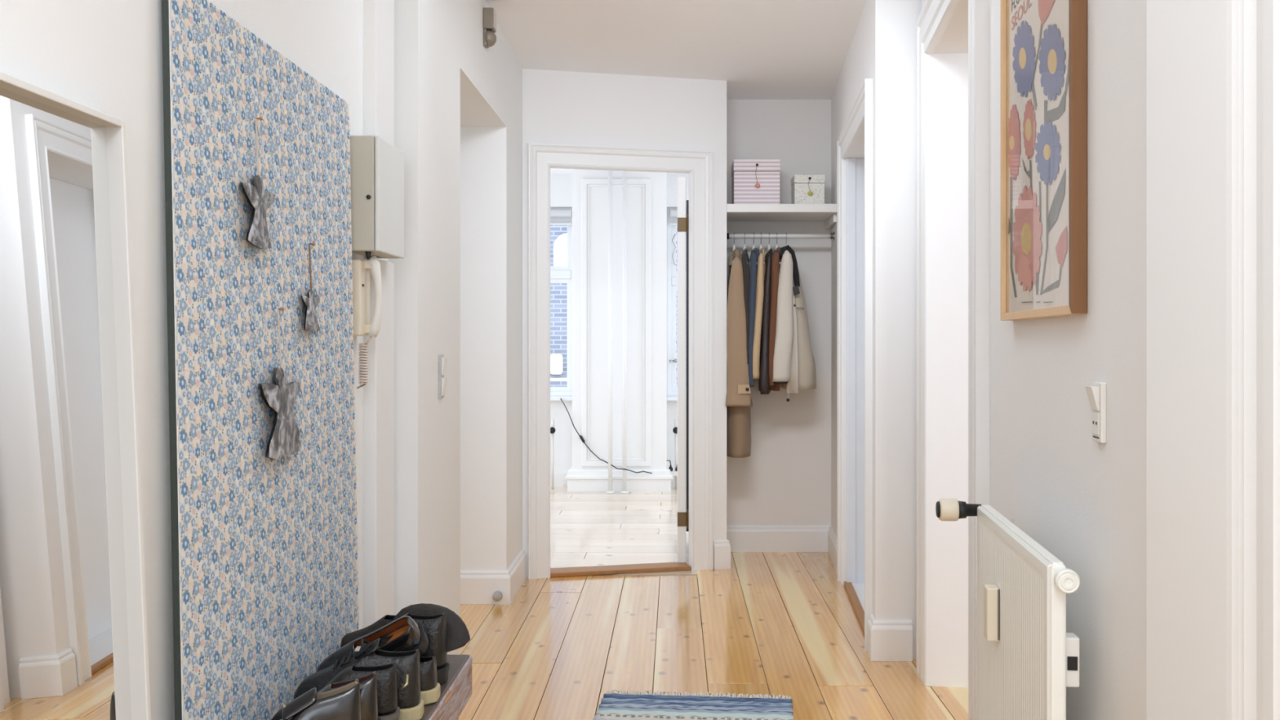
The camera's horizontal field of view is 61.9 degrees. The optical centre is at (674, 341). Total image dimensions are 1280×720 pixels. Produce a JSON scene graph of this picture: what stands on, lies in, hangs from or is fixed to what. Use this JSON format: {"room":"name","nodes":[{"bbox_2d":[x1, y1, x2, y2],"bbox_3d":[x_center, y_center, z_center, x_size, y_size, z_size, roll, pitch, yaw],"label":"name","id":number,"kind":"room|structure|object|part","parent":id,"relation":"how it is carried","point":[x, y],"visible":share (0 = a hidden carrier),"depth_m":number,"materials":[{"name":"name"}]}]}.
{"room":"apartment entrance hallway","nodes":[
{"label":"apartment entrance hallway","id":0,"kind":"room"},
{"bbox_2d":[0,0,522,719],"bbox_3d":[-0.920,-0.090,1.510,0.300,2.580,7.820,0,0,0],"label":"wall","id":1,"kind":"structure","parent":0,"point":[105,56],"depth_m":3.20,"materials":[{"name":"white paint"}]},
{"bbox_2d":[351,256,382,388],"bbox_3d":[-0.821,-0.050,2.845,0.077,0.355,0.090,0,0,0],"label":"phone","id":2,"kind":"object","parent":1,"relation":"attached to","point":[362,326],"visible":0.98,"depth_m":2.84,"materials":[{"name":"beige plastic"}]},
{"bbox_3d":[-0.829,0.055,2.849,0.038,0.144,0.024,0,0,23],"label":"coiled cord","id":3,"kind":"part","parent":2,"relation":"part of","materials":[{"name":"white plastic"}]},
{"bbox_2d":[349,135,404,259],"bbox_3d":[-0.816,-0.378,2.920,0.084,0.322,0.271,0,0,0],"label":"box","id":4,"kind":"object","parent":1,"relation":"attached to","point":[376,166],"visible":0.92,"depth_m":2.79,"materials":[{"name":"metal"}]},
{"bbox_3d":[-0.779,-0.388,2.922,0.010,0.302,0.265,0,0,0],"label":"door","id":5,"kind":"part","parent":4,"relation":"part of","materials":[{"name":"metal"}]},
{"bbox_2d":[364,0,394,627],"bbox_3d":[-0.848,-0.090,3.045,0.045,2.580,0.190,0,0,0],"label":"trim","id":6,"kind":"structure","parent":1,"relation":"attached to","point":[379,15],"depth_m":2.98,"materials":[{"name":"white wood"}]},
{"bbox_2d":[438,354,447,398],"bbox_3d":[-0.760,0.115,3.501,0.020,0.142,0.052,0,0,0],"label":"light switch","id":7,"kind":"object","parent":1,"relation":"attached to","point":[442,360],"visible":1,"depth_m":3.48,"materials":[{"name":"white plastic"}]},
{"bbox_3d":[-0.766,0.115,3.501,0.008,0.142,0.052,0,0,0],"label":"plate","id":8,"kind":"part","parent":7,"relation":"part of","materials":[{"name":"white plastic"}]},
{"bbox_2d":[483,7,496,48],"bbox_3d":[-0.746,-1.266,4.315,0.049,0.149,0.070,0,0,0],"label":"bell","id":9,"kind":"object","parent":1,"relation":"attached to","point":[489,13],"visible":1,"depth_m":4.29,"materials":[{"name":"beige metal"}]},
{"bbox_3d":[-0.763,-1.225,4.315,0.014,0.066,0.054,0,0,0],"label":"plate","id":10,"kind":"part","parent":9,"relation":"part of","materials":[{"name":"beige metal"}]},
{"bbox_2d":[460,548,526,604],"bbox_3d":[-0.910,1.125,5.135,0.320,0.150,0.540,0,0,0],"label":"baseboard","id":11,"kind":"structure","parent":1,"relation":"attached to","point":[477,587],"depth_m":4.87,"materials":[{"name":"white wood"}]},
{"bbox_2d":[492,591,502,601],"bbox_3d":[-0.806,1.158,4.845,0.044,0.043,0.039,0,0,0],"label":"door stop","id":12,"kind":"object","parent":11,"relation":"attached to","point":[497,596],"visible":1,"depth_m":4.83,"materials":[{"name":"grey rubber"}]},
{"bbox_2d":[522,68,524,549],"bbox_3d":[-2.030,-0.090,5.460,2.540,2.580,0.120,0,0,0],"label":"wall","id":13,"kind":"structure","parent":0,"point":[523,69],"depth_m":5.40,"materials":[{"name":"white paint"}]},
{"bbox_2d":[550,400,686,471],"bbox_3d":[-0.450,0.830,8.900,3.100,0.740,0.200,0,0,0],"label":"wall","id":14,"kind":"structure","parent":0,"point":[562,422],"depth_m":8.80,"materials":[{"name":"white paint"}]},
{"bbox_2d":[550,471,568,487],"bbox_3d":[-1.410,1.140,8.790,1.180,0.120,0.020,0,0,0],"label":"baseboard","id":15,"kind":"structure","parent":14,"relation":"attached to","point":[560,481],"depth_m":8.78,"materials":[{"name":"white wood"}]},
{"bbox_2d":[550,208,572,400],"bbox_3d":[-1.410,-0.312,8.815,1.180,1.595,0.230,0,0,0],"label":"window","id":16,"kind":"structure","parent":14,"relation":"in","point":[558,274],"depth_m":8.87,"materials":[{"name":"paint"}]},
{"bbox_3d":[-1.410,-0.830,8.893,1.100,0.480,0.045,0,0,0],"label":"sash","id":17,"kind":"part","parent":16,"relation":"part of","materials":[{"name":"paint"}]},
{"bbox_3d":[-1.117,-0.052,8.893,0.515,0.935,0.045,0,0,0],"label":"sash","id":18,"kind":"part","parent":16,"relation":"part of","materials":[{"name":"paint"}]},
{"bbox_2d":[550,209,572,225],"bbox_3d":[-1.400,-1.022,8.800,1.100,0.125,0.060,0,0,0],"label":"roller blind","id":19,"kind":"object","parent":16,"relation":"attached to","point":[557,217],"visible":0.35,"depth_m":8.79,"materials":[{"name":"fabric"}]},
{"bbox_3d":[-1.410,0.470,8.785,1.180,0.030,0.170,0,0,0],"label":"sill","id":20,"kind":"part","parent":16,"relation":"part of","materials":[{"name":"paint"}]},
{"bbox_2d":[666,208,686,400],"bbox_3d":[0.518,-0.312,8.815,1.164,1.595,0.230,0,0,0],"label":"window","id":21,"kind":"structure","parent":14,"relation":"in","point":[672,276],"depth_m":8.86,"materials":[{"name":"paint"}]},
{"bbox_3d":[0.518,0.470,8.785,1.164,0.030,0.170,0,0,0],"label":"sill","id":22,"kind":"part","parent":21,"relation":"part of","materials":[{"name":"paint"}]},
{"bbox_2d":[670,209,686,225],"bbox_3d":[0.507,-1.022,8.800,1.085,0.125,0.060,0,0,0],"label":"roller blind","id":23,"kind":"object","parent":21,"relation":"attached to","point":[673,213],"visible":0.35,"depth_m":8.79,"materials":[{"name":"fabric"}]},
{"bbox_3d":[0.518,-0.802,8.893,1.084,0.535,0.045,0,0,0],"label":"sash","id":24,"kind":"part","parent":21,"relation":"part of","materials":[{"name":"paint"}]},
{"bbox_3d":[0.230,-0.025,8.893,0.507,0.880,0.045,0,0,0],"label":"sash","id":25,"kind":"part","parent":21,"relation":"part of","materials":[{"name":"paint"}]},
{"bbox_2d":[572,168,666,468],"bbox_3d":[-0.442,-0.090,8.765,0.756,2.580,0.470,0,0,0],"label":"wall","id":26,"kind":"structure","parent":0,"point":[598,196],"depth_m":8.53,"materials":[{"name":"white paint"}]},
{"bbox_2d":[560,398,652,473],"bbox_3d":[-0.580,0.758,8.504,0.790,0.587,0.172,0,0,17],"label":"cable","id":27,"kind":"object","parent":26,"relation":"attached to","point":[580,436],"visible":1,"depth_m":8.49,"materials":[{"name":"black rubber"}]},
{"bbox_2d":[579,435,585,442],"bbox_3d":[-0.737,0.778,8.500,0.045,0.064,0.022,0,0,0],"label":"switch","id":28,"kind":"object","parent":27,"relation":"attached to","point":[580,437],"depth_m":8.49,"materials":[{"name":"black plastic"}]},
{"bbox_2d":[581,178,650,466],"bbox_3d":[-0.468,-0.150,8.521,0.555,2.300,0.019,0,0,0],"label":"trim","id":29,"kind":"structure","parent":26,"relation":"attached to","point":[584,463],"depth_m":8.51,"materials":[{"name":"white wood"}]},
{"bbox_2d":[564,465,686,492],"bbox_3d":[0.115,1.110,8.650,1.970,0.180,0.340,0,0,0],"label":"baseboard","id":30,"kind":"structure","parent":26,"relation":"attached to","point":[579,480],"depth_m":8.49,"materials":[{"name":"white wood"}]},
{"bbox_2d":[666,460,686,475],"bbox_3d":[0.029,1.018,8.588,0.279,0.133,0.084,0,0,0],"label":"power strip","id":31,"kind":"object","parent":26,"relation":"attached to","point":[674,473],"visible":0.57,"depth_m":8.57,"materials":[{"name":"white plastic"}]},
{"bbox_2d":[550,173,688,208],"bbox_3d":[-0.450,-1.245,8.900,3.100,0.270,0.200,0,0,0],"label":"wall","id":32,"kind":"structure","parent":0,"point":[561,184],"depth_m":8.80,"materials":[{"name":"white paint"}]},
{"bbox_2d":[524,68,726,577],"bbox_3d":[-0.248,-0.090,5.549,1.066,2.580,0.050,0,0,-14],"label":"wall","id":33,"kind":"structure","parent":0,"point":[562,107],"depth_m":5.56,"materials":[{"name":"white paint"}]},
{"bbox_2d":[528,142,712,579],"bbox_3d":[-0.271,0.099,5.504,0.965,2.202,0.028,0,0,-14],"label":"trim","id":34,"kind":"structure","parent":33,"relation":"attached to","point":[541,156],"depth_m":5.49,"materials":[{"name":"white wood"}]},
{"bbox_2d":[550,561,690,577],"bbox_3d":[-0.288,1.189,5.563,0.736,0.022,0.125,0,0,-14],"label":"threshold","id":35,"kind":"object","parent":33,"relation":"attached to","point":[660,566],"depth_m":5.53,"materials":[{"name":"brown wood"}]},
{"bbox_2d":[677,177,688,563],"bbox_3d":[0.047,0.151,6.010,0.065,2.053,0.717,0,0,0],"label":"door","id":36,"kind":"structure","parent":33,"relation":"in","point":[682,222],"depth_m":5.67,"materials":[{"name":"white wood"}]},
{"bbox_2d":[686,200,688,531],"bbox_3d":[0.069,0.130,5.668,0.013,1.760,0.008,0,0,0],"label":"door","id":37,"kind":"structure","parent":33,"relation":"attached to","point":[687,201],"depth_m":5.66,"materials":[{"name":"white wood"}]},
{"bbox_2d":[713,537,730,568],"bbox_3d":[0.252,1.125,5.659,0.105,0.150,0.069,0,0,-14],"label":"baseboard","id":38,"kind":"structure","parent":33,"relation":"attached to","point":[722,548],"depth_m":5.62,"materials":[{"name":"white wood"}]},
{"bbox_2d":[484,0,866,173],"bbox_3d":[0.450,-1.430,3.250,7.500,0.100,11.500,0,0,0],"label":"ceiling","id":39,"kind":"structure","parent":0,"point":[762,49],"depth_m":4.88,"materials":[{"name":"paint"}]},
{"bbox_2d":[457,487,968,719],"bbox_3d":[0.450,1.230,3.250,7.500,0.061,11.500,0,0,0],"label":"floor","id":40,"kind":"structure","parent":0,"point":[770,623],"depth_m":4.36,"materials":[{"name":"brown wood"}]},
{"bbox_2d":[0,71,151,719],"bbox_3d":[-0.808,0.435,1.225,0.101,1.530,0.750,0,0,0],"label":"leaning mirror","id":41,"kind":"object","parent":40,"relation":"on","point":[73,636],"visible":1,"depth_m":1.45,"materials":[{"name":"clear glass"}]},
{"bbox_3d":[-0.841,-0.325,1.225,0.036,0.011,0.728,0,0,0],"label":"frame","id":42,"kind":"part","parent":41,"relation":"part of","materials":[{"name":"white wood"}]},
{"bbox_3d":[-0.808,0.435,1.595,0.101,1.530,0.011,0,0,0],"label":"frame","id":43,"kind":"part","parent":41,"relation":"part of","materials":[{"name":"white wood"}]},
{"bbox_2d":[161,0,359,719],"bbox_3d":[-0.828,0.293,2.261,0.047,1.814,0.986,0,0,0],"label":"board","id":44,"kind":"object","parent":40,"relation":"on","point":[264,557],"visible":0.94,"depth_m":2.08,"materials":[{"name":"fabric"}]},
{"bbox_2d":[240,116,275,248],"bbox_3d":[-0.822,-0.315,2.104,0.037,0.269,0.200,0,0,0],"label":"ornament","id":45,"kind":"object","parent":44,"relation":"attached to","point":[260,200],"visible":1,"depth_m":2.08,"materials":[{"name":"metal"}]},
{"bbox_3d":[-0.828,-0.257,2.119,0.006,0.146,0.170,0,0,0],"label":"plate","id":46,"kind":"part","parent":45,"relation":"part of","materials":[{"name":"metal"}]},
{"bbox_3d":[-0.809,-0.252,2.087,0.010,0.143,0.167,0,0,0],"label":"plate","id":47,"kind":"part","parent":45,"relation":"part of","materials":[{"name":"metal"}]},
{"bbox_2d":[258,306,302,459],"bbox_3d":[-0.814,0.085,2.204,0.039,0.313,0.260,0,0,0],"label":"ornament","id":48,"kind":"object","parent":44,"relation":"attached to","point":[285,437],"visible":1,"depth_m":2.17,"materials":[{"name":"metal"}]},
{"bbox_3d":[-0.820,0.148,2.220,0.007,0.187,0.228,0,0,0],"label":"plate","id":49,"kind":"part","parent":48,"relation":"part of","materials":[{"name":"metal"}]},
{"bbox_3d":[-0.800,0.145,2.185,0.011,0.184,0.223,0,0,0],"label":"plate","id":50,"kind":"part","parent":48,"relation":"part of","materials":[{"name":"metal"}]},
{"bbox_2d":[300,242,319,331],"bbox_3d":[-0.822,-0.124,2.405,0.027,0.205,0.147,0,0,-4],"label":"ornament","id":51,"kind":"object","parent":44,"relation":"attached to","point":[311,323],"visible":1,"depth_m":2.38,"materials":[{"name":"metal"}]},
{"bbox_3d":[-0.824,-0.070,2.416,0.005,0.096,0.126,0,0,0],"label":"plate","id":52,"kind":"part","parent":51,"relation":"part of","materials":[{"name":"metal"}]},
{"bbox_3d":[-0.812,-0.069,2.393,0.011,0.095,0.122,0,0,0],"label":"plate","id":53,"kind":"part","parent":51,"relation":"part of","materials":[{"name":"metal"}]},
{"bbox_2d":[420,654,471,719],"bbox_3d":[-0.659,1.000,2.161,0.282,0.400,1.142,0,0,0],"label":"bench","id":54,"kind":"object","parent":40,"relation":"on","point":[455,694],"visible":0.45,"depth_m":2.54,"materials":[{"name":"paint"}]},
{"bbox_2d":[281,678,360,719],"bbox_3d":[-0.695,0.711,1.926,0.256,0.174,0.094,0,0,-21],"label":"boot","id":55,"kind":"object","parent":54,"relation":"on","point":[341,703],"visible":1,"depth_m":1.93,"materials":[{"name":"leather"}]},
{"bbox_2d":[280,671,380,719],"bbox_3d":[-0.694,0.719,2.035,0.256,0.159,0.092,0,0,-13],"label":"boot","id":56,"kind":"object","parent":54,"relation":"on","point":[368,683],"visible":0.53,"depth_m":2.04,"materials":[{"name":"leather"}]},
{"bbox_2d":[271,662,408,719],"bbox_3d":[-0.674,0.725,2.140,0.276,0.147,0.094,0,0,-9],"label":"boot","id":57,"kind":"object","parent":54,"relation":"on","point":[387,686],"visible":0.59,"depth_m":2.13,"materials":[{"name":"black leather"}]},
{"bbox_3d":[-0.545,0.687,2.147,0.019,0.026,0.029,0,0,-9],"label":"zip pull","id":58,"kind":"part","parent":57,"relation":"part of","materials":[{"name":"gold metal"}]},
{"bbox_2d":[293,638,423,719],"bbox_3d":[-0.670,0.713,2.255,0.272,0.170,0.108,0,0,-6],"label":"sneaker","id":59,"kind":"object","parent":54,"relation":"on","point":[410,703],"visible":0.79,"depth_m":2.23,"materials":[{"name":"grey leather"}]},
{"bbox_2d":[340,603,470,652],"bbox_3d":[-0.666,0.724,2.623,0.369,0.147,0.145,0,0,16],"label":"hat","id":60,"kind":"object","parent":54,"relation":"on","point":[458,636],"visible":0.38,"depth_m":2.60,"materials":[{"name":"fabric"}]},
{"bbox_2d":[401,612,448,684],"bbox_3d":[-0.665,0.718,2.505,0.266,0.160,0.101,0,0,0],"label":"boot","id":61,"kind":"object","parent":54,"relation":"on","point":[435,626],"visible":0.34,"depth_m":2.48,"materials":[{"name":"grey leather"}]},
{"bbox_2d":[419,656,439,704],"bbox_3d":[-0.661,0.735,2.373,0.272,0.127,0.108,0,0,-2],"label":"sneaker","id":62,"kind":"object","parent":54,"relation":"on","point":[429,687],"visible":0.23,"depth_m":2.35,"materials":[{"name":"grey leather"}]},
{"bbox_2d":[315,615,428,671],"bbox_3d":[-0.672,0.694,2.365,0.245,0.181,0.102,0,0,-3],"label":"loafer","id":63,"kind":"object","parent":62,"relation":"on","point":[403,633],"visible":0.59,"depth_m":2.35,"materials":[{"name":"black leather"}]},
{"bbox_2d":[550,418,555,488],"bbox_3d":[-0.993,0.916,8.666,0.052,0.568,0.064,0,0,0],"label":"radiator valve","id":64,"kind":"object","parent":40,"relation":"on","point":[552,428],"visible":0.91,"depth_m":8.67,"materials":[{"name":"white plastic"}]},
{"bbox_2d":[605,170,614,493],"bbox_3d":[-0.509,-0.090,8.440,0.072,2.580,0.072,0,0,0],"label":"riser pipe","id":65,"kind":"object","parent":40,"relation":"on","point":[610,491],"visible":0.93,"depth_m":8.42,"materials":[{"name":"white plastic"}]},
{"bbox_2d":[620,170,629,493],"bbox_3d":[-0.396,-0.090,8.440,0.072,2.580,0.072,0,0,0],"label":"riser pipe","id":66,"kind":"object","parent":40,"relation":"on","point":[624,491],"visible":0.94,"depth_m":8.43,"materials":[{"name":"white plastic"}]},
{"bbox_2d":[672,418,677,488],"bbox_3d":[0.011,0.916,8.666,0.052,0.568,0.064,0,0,0],"label":"radiator valve","id":67,"kind":"object","parent":40,"relation":"on","point":[675,428],"visible":0.88,"depth_m":8.67,"materials":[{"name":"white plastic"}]},
{"bbox_2d":[593,689,793,719],"bbox_3d":[0.023,1.194,2.959,0.634,0.020,1.336,0,0,5],"label":"rag rug","id":68,"kind":"object","parent":40,"relation":"on","point":[614,705],"visible":1,"depth_m":3.48,"materials":[{"name":"fabric"}]},
{"bbox_2d":[726,99,831,524],"bbox_3d":[0.613,-0.090,6.155,0.674,2.580,0.130,0,0,0],"label":"wall","id":69,"kind":"structure","parent":0,"point":[785,478],"depth_m":6.09,"materials":[{"name":"paint"}]},
{"bbox_2d":[726,204,837,228],"bbox_3d":[0.585,-0.685,5.872,0.617,0.090,0.425,0,0,0],"label":"shelf","id":70,"kind":"object","parent":69,"relation":"attached to","point":[827,213],"visible":0.86,"depth_m":5.68,"materials":[{"name":"white paint"}]},
{"bbox_2d":[731,159,780,204],"bbox_3d":[0.446,-0.859,5.878,0.253,0.255,0.248,0,0,0],"label":"gift box","id":71,"kind":"object","parent":70,"relation":"on","point":[754,181],"visible":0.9,"depth_m":5.78,"materials":[{"name":"cardboard"}]},
{"bbox_3d":[0.446,-0.954,5.890,0.253,0.064,0.224,0,0,0],"label":"lid","id":72,"kind":"part","parent":71,"relation":"part of","materials":[{"name":"pink cardboard"}]},
{"bbox_2d":[791,174,825,204],"bbox_3d":[0.734,-0.819,5.868,0.167,0.175,0.188,0,0,0],"label":"gift box","id":73,"kind":"object","parent":70,"relation":"on","point":[806,188],"visible":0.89,"depth_m":5.80,"materials":[{"name":"white cardboard"}]},
{"bbox_3d":[0.734,-0.884,5.880,0.167,0.044,0.164,0,0,0],"label":"lid","id":74,"kind":"part","parent":73,"relation":"part of","materials":[{"name":"white cardboard"}]},
{"bbox_2d":[872,0,921,659],"bbox_3d":[1.004,-0.090,4.060,0.493,2.580,0.080,0,0,0],"label":"wall pier","id":75,"kind":"structure","parent":0,"point":[894,21],"depth_m":4.02,"materials":[{"name":"white paint"}]},
{"bbox_2d":[831,0,1146,719],"bbox_3d":[0.915,-0.090,3.821,0.503,2.580,4.949,0,0,6],"label":"wall","id":76,"kind":"structure","parent":0,"point":[1083,500],"depth_m":1.97,"materials":[{"name":"white paint"}]},
{"bbox_2d":[726,231,835,240],"bbox_3d":[0.577,-0.578,5.860,0.601,0.048,0.048,0,0,0],"label":"clothes rod","id":77,"kind":"object","parent":76,"relation":"attached to","point":[832,235],"visible":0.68,"depth_m":5.85,"materials":[{"name":"white paint"}]},
{"bbox_2d":[732,232,735,250],"bbox_3d":[0.326,-0.503,5.860,0.022,0.190,0.386,0,0,0],"label":"hanger","id":78,"kind":"object","parent":77,"relation":"hanging from","point":[734,244],"visible":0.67,"depth_m":5.85,"materials":[{"name":"metal"}]},
{"bbox_2d":[725,248,752,457],"bbox_3d":[0.344,0.057,5.834,0.159,1.125,0.476,0,0,5],"label":"coat","id":79,"kind":"object","parent":78,"relation":"hanging from","point":[739,402],"visible":0.91,"depth_m":5.62,"materials":[{"name":"beige fabric"}]},
{"bbox_2d":[742,232,746,251],"bbox_3d":[0.384,-0.503,5.860,0.022,0.190,0.386,0,0,0],"label":"hanger","id":80,"kind":"object","parent":77,"relation":"hanging from","point":[744,244],"visible":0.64,"depth_m":5.85,"materials":[{"name":"metal"}]},
{"bbox_2d":[741,248,749,364],"bbox_3d":[0.388,-0.188,5.843,0.063,0.633,0.456,0,0,5],"label":"coat","id":81,"kind":"object","parent":80,"relation":"hanging from","point":[744,255],"visible":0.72,"depth_m":5.62,"materials":[{"name":"brown fabric"}]},
{"bbox_2d":[751,232,757,263],"bbox_3d":[0.434,-0.503,5.860,0.022,0.190,0.386,0,0,0],"label":"hanger","id":82,"kind":"object","parent":77,"relation":"hanging from","point":[753,244],"visible":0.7,"depth_m":5.85,"materials":[{"name":"metal"}]},
{"bbox_2d":[748,248,759,386],"bbox_3d":[0.429,-0.125,5.842,0.069,0.762,0.457,0,0,4],"label":"denim jacket","id":83,"kind":"object","parent":82,"relation":"hanging from","point":[754,255],"visible":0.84,"depth_m":5.62,"materials":[{"name":"blue fabric"}]},
{"bbox_2d":[759,232,764,264],"bbox_3d":[0.474,-0.503,5.860,0.022,0.190,0.386,0,0,0],"label":"hanger","id":84,"kind":"object","parent":77,"relation":"hanging from","point":[760,245],"visible":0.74,"depth_m":5.85,"materials":[{"name":"metal"}]},
{"bbox_2d":[752,248,765,378],"bbox_3d":[0.458,-0.147,5.843,0.088,0.717,0.458,0,0,6],"label":"jacket","id":85,"kind":"object","parent":84,"relation":"hanging from","point":[761,266],"visible":0.78,"depth_m":5.62,"materials":[{"name":"fabric"}]},
{"bbox_2d":[766,232,770,253],"bbox_3d":[0.519,-0.503,5.860,0.022,0.190,0.386,0,0,0],"label":"hanger","id":86,"kind":"object","parent":77,"relation":"hanging from","point":[769,244],"visible":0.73,"depth_m":5.85,"materials":[{"name":"metal"}]},
{"bbox_2d":[758,248,773,394],"bbox_3d":[0.504,-0.102,5.842,0.084,0.800,0.458,0,0,7],"label":"leather jacket","id":87,"kind":"object","parent":86,"relation":"hanging from","point":[764,387],"visible":0.91,"depth_m":5.62,"materials":[{"name":"brown leather"}]},
{"bbox_2d":[768,247,781,391],"bbox_3d":[0.549,-0.123,5.842,0.081,0.773,0.458,0,0,5],"label":"jacket","id":88,"kind":"object","parent":77,"relation":"hanging from","point":[775,266],"visible":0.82,"depth_m":5.62,"materials":[{"name":"orange fabric"}]},
{"bbox_2d":[774,232,781,264],"bbox_3d":[0.561,-0.503,5.860,0.022,0.190,0.386,0,0,0],"label":"hanger","id":89,"kind":"object","parent":77,"relation":"hanging from","point":[776,244],"visible":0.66,"depth_m":5.85,"materials":[{"name":"metal"}]},
{"bbox_3d":[0.577,-0.578,5.860,0.597,0.024,0.025,0,0,0],"label":"rod","id":90,"kind":"part","parent":77,"relation":"part of","materials":[{"name":"white paint"}]},
{"bbox_2d":[830,231,835,240],"bbox_3d":[0.867,-0.578,5.860,0.022,0.048,0.048,0,0,0],"label":"socket","id":91,"kind":"object","parent":77,"relation":"attached to","point":[832,234],"depth_m":5.84,"materials":[{"name":"metal"}]},
{"bbox_3d":[0.612,-0.503,5.860,0.022,0.190,0.386,0,0,0],"label":"hanger","id":92,"kind":"object","parent":77,"relation":"hanging from","visible":0},
{"bbox_2d":[773,244,816,401],"bbox_3d":[0.652,-0.098,5.834,0.242,0.835,0.482,0,0,6],"label":"jacket","id":93,"kind":"object","parent":92,"relation":"hanging from","point":[793,361],"visible":1,"depth_m":5.65,"materials":[{"name":"fabric"}]},
{"bbox_3d":[0.606,-0.051,5.668,0.100,0.656,0.029,0,0,0],"label":"panel","id":94,"kind":"part","parent":93,"relation":"part of","materials":[{"name":"white fabric"}]},
{"bbox_2d":[726,524,837,575],"bbox_3d":[0.585,1.125,5.735,0.618,0.150,0.710,0,0,0],"label":"baseboard","id":95,"kind":"structure","parent":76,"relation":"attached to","point":[742,538],"depth_m":6.07,"materials":[{"name":"white wood"}]},
{"bbox_2d":[844,581,864,634],"bbox_3d":[0.817,1.190,4.735,0.035,0.020,1.034,0,0,4],"label":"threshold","id":96,"kind":"structure","parent":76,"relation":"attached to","point":[855,602],"depth_m":4.81,"materials":[{"name":"brown wood"}]},
{"bbox_2d":[837,78,872,652],"bbox_3d":[0.791,0.092,4.743,0.028,2.215,1.247,0,0,4],"label":"trim","id":97,"kind":"structure","parent":76,"relation":"attached to","point":[861,111],"depth_m":4.16,"materials":[{"name":"white wood"}]},
{"bbox_2d":[845,157,864,583],"bbox_3d":[0.941,0.150,5.239,0.195,2.100,0.027,0,0,0],"label":"door","id":98,"kind":"structure","parent":76,"relation":"attached to","point":[855,167],"depth_m":5.24,"materials":[{"name":"white wood"}]},
{"bbox_2d":[852,583,864,611],"bbox_3d":[0.949,1.194,4.735,0.230,0.012,1.047,0,0,4],"label":"trim","id":99,"kind":"structure","parent":76,"relation":"attached to","point":[859,588],"depth_m":5.05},
{"bbox_2d":[866,613,912,661],"bbox_3d":[0.814,1.125,4.056,0.156,0.150,0.111,0,0,0],"label":"baseboard","id":100,"kind":"structure","parent":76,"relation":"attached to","point":[887,640],"depth_m":4.00,"materials":[{"name":"white wood"}]},
{"bbox_2d":[915,0,989,719],"bbox_3d":[0.836,0.020,3.282,0.034,2.360,1.184,0,0,6],"label":"trim","id":101,"kind":"structure","parent":76,"relation":"attached to","point":[935,15],"depth_m":2.85,"materials":[{"name":"white wood"}]},
{"bbox_2d":[935,497,1079,719],"bbox_3d":[0.657,0.772,2.020,0.168,0.855,0.687,0,0,0],"label":"radiator","id":102,"kind":"object","parent":76,"relation":"attached to","point":[1027,659],"visible":1,"depth_m":1.94,"materials":[{"name":"metal"}]},
{"bbox_3d":[0.631,0.683,2.012,0.008,0.653,0.618,0,0,6],"label":"panel","id":103,"kind":"part","parent":102,"relation":"part of","materials":[{"name":"metal"}]},
{"bbox_3d":[0.644,0.357,2.011,0.018,0.006,0.610,0,0,6],"label":"rail","id":104,"kind":"part","parent":102,"relation":"part of","materials":[{"name":"metal"}]},
{"bbox_2d":[1000,0,1087,320],"bbox_3d":[0.724,-0.466,2.126,0.027,0.838,0.593,0,0,6],"label":"framed poster","id":105,"kind":"object","parent":76,"relation":"attached to","point":[1044,42],"visible":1,"depth_m":2.08,"materials":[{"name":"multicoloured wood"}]},
{"bbox_3d":[0.752,-0.466,2.413,0.027,0.837,0.016,0,0,6],"label":"frame","id":106,"kind":"part","parent":105,"relation":"part of","materials":[{"name":"brown wood"}]},
{"bbox_2d":[1008,0,1068,312],"bbox_3d":[0.730,-0.466,2.126,0.065,0.806,0.559,0,0,0],"label":"print","id":107,"kind":"object","parent":105,"relation":"on","point":[1038,29],"depth_m":2.12,"materials":[{"name":"multicoloured paper"}]},
{"bbox_3d":[0.724,-0.055,2.126,0.027,0.016,0.592,0,0,6],"label":"frame","id":108,"kind":"part","parent":105,"relation":"part of","materials":[{"name":"brown wood"}]},
{"bbox_3d":[0.696,-0.466,1.839,0.027,0.837,0.016,0,0,6],"label":"frame","id":109,"kind":"part","parent":105,"relation":"part of","materials":[{"name":"brown wood"}]},
{"bbox_2d":[1084,381,1106,443],"bbox_3d":[0.691,0.116,1.752,0.022,0.098,0.052,0,0,6],"label":"light switch","id":110,"kind":"object","parent":76,"relation":"attached to","point":[1096,393],"visible":1,"depth_m":1.73,"materials":[{"name":"white plastic"}]},
{"bbox_2d":[1091,411,1099,435],"bbox_3d":[0.691,0.135,1.752,0.002,0.037,0.038,0,0,6],"label":"socket","id":111,"kind":"object","parent":110,"relation":"attached to","point":[1095,415],"depth_m":1.75,"materials":[{"name":"white plastic"}]},
{"bbox_3d":[0.697,0.116,1.752,0.009,0.098,0.052,0,0,6],"label":"plate","id":112,"kind":"part","parent":110,"relation":"part of","materials":[{"name":"white plastic"}]},
{"bbox_2d":[1146,0,1244,719],"bbox_3d":[0.858,-0.090,1.055,0.485,2.580,0.670,0,0,0],"label":"door frame","id":113,"kind":"object","parent":76,"relation":"attached to","point":[1195,48],"visible":0.83,"depth_m":1.27,"materials":[{"name":"white wood"}]},
{"bbox_2d":[1244,0,1279,719],"bbox_3d":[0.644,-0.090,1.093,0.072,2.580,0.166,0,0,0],"label":"door","id":114,"kind":"structure","parent":113,"relation":"attached to","point":[1261,17],"depth_m":1.13,"materials":[{"name":"white wood"}]},
{"label":"outside","id":115,"kind":"structure","parent":0,"visible":0},
{"bbox_2d":[550,225,686,386],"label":"window","id":116,"kind":"structure","parent":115,"point":[558,233],"depth_m":20.00,"materials":[{"name":"paint"}]},
{"bbox_3d":[-1.988,-1.698,19.875,0.378,0.496,0.030,0,0,0],"label":"pane","id":117,"kind":"part","parent":116,"relation":"part of","materials":[{"name":"white glass"}]}
]}

